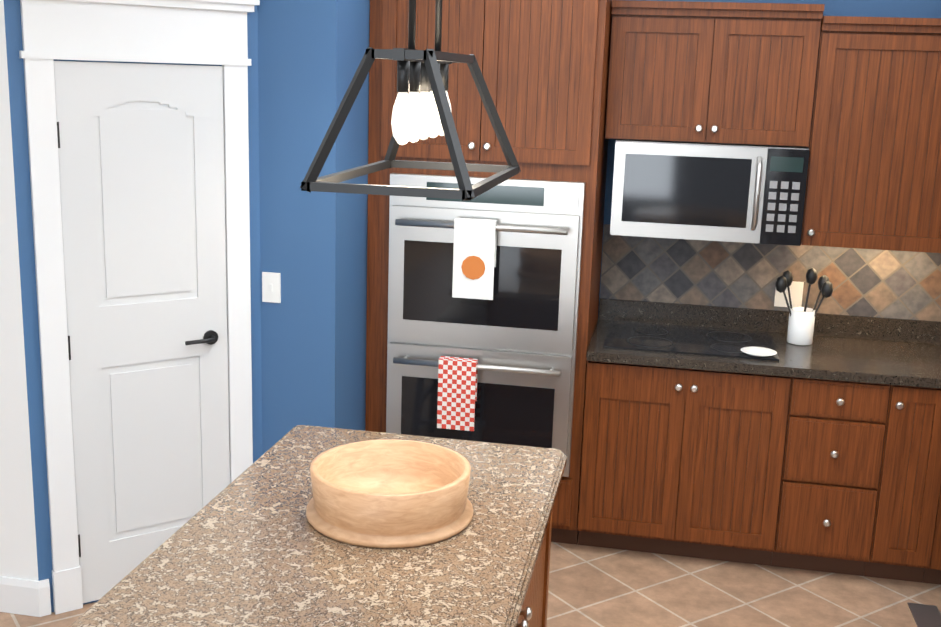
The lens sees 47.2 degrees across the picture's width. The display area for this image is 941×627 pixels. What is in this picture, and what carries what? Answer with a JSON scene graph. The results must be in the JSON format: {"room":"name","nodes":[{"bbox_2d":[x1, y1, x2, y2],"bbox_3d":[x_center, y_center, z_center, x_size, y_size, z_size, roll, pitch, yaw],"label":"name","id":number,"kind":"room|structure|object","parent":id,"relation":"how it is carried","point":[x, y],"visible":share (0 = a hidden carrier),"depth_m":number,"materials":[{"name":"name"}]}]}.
{"room":"kitchen","nodes":[
{"label":"kitchen","id":0,"kind":"room"},
{"bbox_2d":[0,542,940,626],"bbox_3d":[-0.066,1.983,0.551,5.310,0.050,10.200,4,13,10],"label":"floor","id":1,"kind":"structure","parent":0,"point":[591,586],"depth_m":4.37,"materials":[{"name":"beige tile"}]},
{"bbox_2d":[365,0,611,544],"bbox_3d":[0.095,-0.277,4.798,0.991,2.524,0.648,4,13,10],"label":"tall cabinet","id":2,"kind":"object","parent":1,"relation":"on","point":[543,66],"visible":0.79,"depth_m":4.38,"materials":[{"name":"brown wood"}]},
{"bbox_2d":[386,173,584,476],"bbox_3d":[0.037,0.064,4.526,0.810,1.255,0.134,4,13,10],"label":"double oven","id":3,"kind":"object","parent":2,"relation":"in","point":[516,336],"visible":0.85,"depth_m":4.50,"materials":[{"name":"silver metal"}]},
{"bbox_2d":[437,356,477,430],"bbox_3d":[-0.055,0.338,4.548,0.160,0.305,0.044,4,13,10],"label":"checked towel","id":4,"kind":"object","parent":3,"relation":"hanging from","point":[457,386],"visible":0.93,"depth_m":4.53,"materials":[{"name":"red fabric"}]},
{"bbox_2d":[452,218,496,299],"bbox_3d":[0.017,-0.224,4.410,0.170,0.325,0.047,4,13,10],"label":"towel","id":5,"kind":"object","parent":3,"relation":"hanging from","point":[474,253],"visible":0.98,"depth_m":4.39,"materials":[{"name":"white fabric"}]},
{"bbox_2d":[517,465,565,626],"bbox_3d":[-0.215,1.033,2.670,0.700,0.872,1.532,4,13,10],"label":"kitchen island","id":6,"kind":"object","parent":1,"relation":"on","point":[534,611],"depth_m":3.10,"materials":[{"name":"brown wood"}]},
{"bbox_2d":[69,425,566,626],"bbox_3d":[-0.291,0.577,2.616,0.885,0.032,1.640,4,13,10],"label":"island countertop","id":7,"kind":"structure","parent":6,"relation":"on","point":[252,556],"depth_m":2.50,"materials":[{"name":"brown stone"}]},
{"bbox_2d":[306,439,472,547],"bbox_3d":[-0.206,0.453,2.770,0.430,0.132,0.430,4,13,10],"label":"bowl","id":8,"kind":"object","parent":7,"relation":"on","point":[388,493],"visible":1,"depth_m":2.67,"materials":[{"name":"beige wood"}]},
{"bbox_2d":[577,361,796,566],"bbox_3d":[0.941,0.587,4.831,0.833,0.876,0.619,4,13,10],"label":"base cabinet","id":9,"kind":"object","parent":1,"relation":"on","point":[685,462],"depth_m":4.53,"materials":[{"name":"brown wood"}]},
{"bbox_2d":[777,377,912,578],"bbox_3d":[1.538,0.631,4.721,0.511,0.876,0.619,4,13,10],"label":"base cabinet","id":10,"kind":"object","parent":1,"relation":"on","point":[832,476],"depth_m":4.41,"materials":[{"name":"brown wood"}]},
{"bbox_2d":[889,386,940,582],"bbox_3d":[1.880,0.655,4.659,0.314,0.876,0.619,4,13,10],"label":"base cabinet","id":11,"kind":"object","parent":1,"relation":"on","point":[921,479],"depth_m":4.37,"materials":[{"name":"brown wood"}]},
{"bbox_2d":[908,603,940,626],"bbox_3d":[1.795,1.197,4.221,0.110,0.006,0.240,4,13,10],"label":"floor vent","id":12,"kind":"object","parent":1,"relation":"in","point":[924,615],"visible":1,"depth_m":4.25,"materials":[{"name":"silver metal"}]},
{"bbox_2d":[925,489,940,584],"bbox_3d":[2.291,0.697,4.533,0.696,0.876,0.721,4,13,10],"label":"base cabinet","id":13,"kind":"object","parent":1,"relation":"on","point":[934,577],"depth_m":4.42,"materials":[{"name":"brown wood"}]},
{"bbox_2d":[586,298,940,388],"bbox_3d":[1.426,0.128,4.606,1.800,0.138,0.676,4,13,10],"label":"countertop","id":14,"kind":"structure","parent":13,"relation":"on","point":[889,351],"depth_m":4.37,"materials":[{"name":"stone"}]},
{"bbox_2d":[603,322,778,360],"bbox_3d":[0.958,0.117,4.707,0.720,0.010,0.460,4,13,10],"label":"cooktop","id":15,"kind":"object","parent":14,"relation":"in","point":[721,343],"visible":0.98,"depth_m":4.69,"materials":[{"name":"black glass"}]},
{"bbox_2d":[740,347,776,356],"bbox_3d":[1.201,0.162,4.491,0.150,0.014,0.150,4,13,10],"label":"plate","id":16,"kind":"object","parent":15,"relation":"on","point":[759,351],"visible":1,"depth_m":4.50,"materials":[{"name":"white ceramic"}]},
{"bbox_2d":[775,267,832,345],"bbox_3d":[1.449,-0.037,4.712,0.244,0.338,0.110,4,13,10],"label":"utensil crock","id":17,"kind":"object","parent":14,"relation":"on","point":[801,322],"visible":1,"depth_m":4.68,"materials":[{"name":"white ceramic"}]},
{"bbox_2d":[0,0,940,611],"bbox_3d":[-1.925,0.135,2.163,9.800,2.740,13.350,4,13,10],"label":"wall","id":18,"kind":"structure","parent":0,"point":[308,332],"depth_m":4.15,"materials":[{"name":"blue paint"}]},
{"bbox_2d":[0,576,50,616],"bbox_3d":[-0.552,1.945,0.212,4.545,0.139,9.380,4,13,10],"label":"baseboard","id":19,"kind":"structure","parent":18,"relation":"attached to","point":[24,597],"depth_m":4.02,"materials":[{"name":"white wood"}]},
{"bbox_2d":[19,0,259,613],"bbox_3d":[-1.189,-0.017,4.020,0.864,2.274,0.059,-7,15,-34],"label":"door frame","id":20,"kind":"structure","parent":18,"relation":"attached to","point":[213,32],"depth_m":3.89,"materials":[{"name":"white wood"}]},
{"bbox_2d":[54,61,229,602],"bbox_3d":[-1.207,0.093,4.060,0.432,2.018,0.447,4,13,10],"label":"pantry door","id":21,"kind":"structure","parent":18,"relation":"in","point":[141,167],"depth_m":4.03,"materials":[{"name":"white wood"}]},
{"bbox_2d":[262,272,280,302],"bbox_3d":[-0.790,-0.103,4.270,0.075,0.120,0.013,4,13,10],"label":"switch plate","id":22,"kind":"object","parent":18,"relation":"attached to","point":[271,286],"visible":1,"depth_m":4.27,"materials":[{"name":"white plastic"}]},
{"bbox_2d":[605,4,824,151],"bbox_3d":[1.023,-1.011,4.610,0.840,0.538,0.348,4,13,10],"label":"upper cabinet","id":23,"kind":"object","parent":18,"relation":"attached to","point":[702,73],"depth_m":4.44,"materials":[{"name":"brown wood"}]},
{"bbox_2d":[610,139,809,245],"bbox_3d":[1.021,-0.535,4.659,0.786,0.401,0.452,4,13,10],"label":"microwave","id":24,"kind":"object","parent":23,"relation":"attached to","point":[744,193],"visible":1,"depth_m":4.49,"materials":[{"name":"silver metal"}]},
{"bbox_2d":[600,224,940,321],"bbox_3d":[1.669,-0.167,4.841,2.150,0.349,0.010,4,13,10],"label":"tile backsplash","id":25,"kind":"structure","parent":18,"relation":"attached to","point":[886,283],"depth_m":4.87,"materials":[{"name":"tile"}]},
{"bbox_2d":[774,280,803,306],"bbox_3d":[1.446,-0.087,4.893,0.120,0.120,0.009,4,13,10],"label":"electrical outlet","id":26,"kind":"object","parent":25,"relation":"attached to","point":[796,290],"visible":0.57,"depth_m":4.89,"materials":[{"name":"white plastic"}]},
{"bbox_2d":[800,20,940,252],"bbox_3d":[1.695,-0.741,4.535,0.671,0.901,0.348,4,13,10],"label":"upper cabinet","id":27,"kind":"object","parent":18,"relation":"attached to","point":[852,104],"depth_m":4.38,"materials":[{"name":"brown wood"}]},
{"bbox_2d":[933,220,940,252],"bbox_3d":[2.300,-0.732,4.200,0.763,1.066,0.763,4,13,10],"label":"upper cabinet","id":28,"kind":"object","parent":18,"relation":"attached to","point":[938,221],"depth_m":4.41,"materials":[{"name":"brown wood"}]},
{"bbox_3d":[-1.876,-1.236,1.883,9.800,0.060,13.400,4,13,10],"label":"ceiling","id":29,"kind":"structure","parent":0,"visible":0},
{"bbox_2d":[300,0,520,200],"bbox_3d":[-0.094,-0.762,2.340,0.360,0.951,0.649,4,13,10],"label":"pendant light","id":30,"kind":"object","parent":29,"relation":"hanging from","point":[425,113],"visible":1,"depth_m":2.21,"materials":[{"name":"black metal"}]}
]}

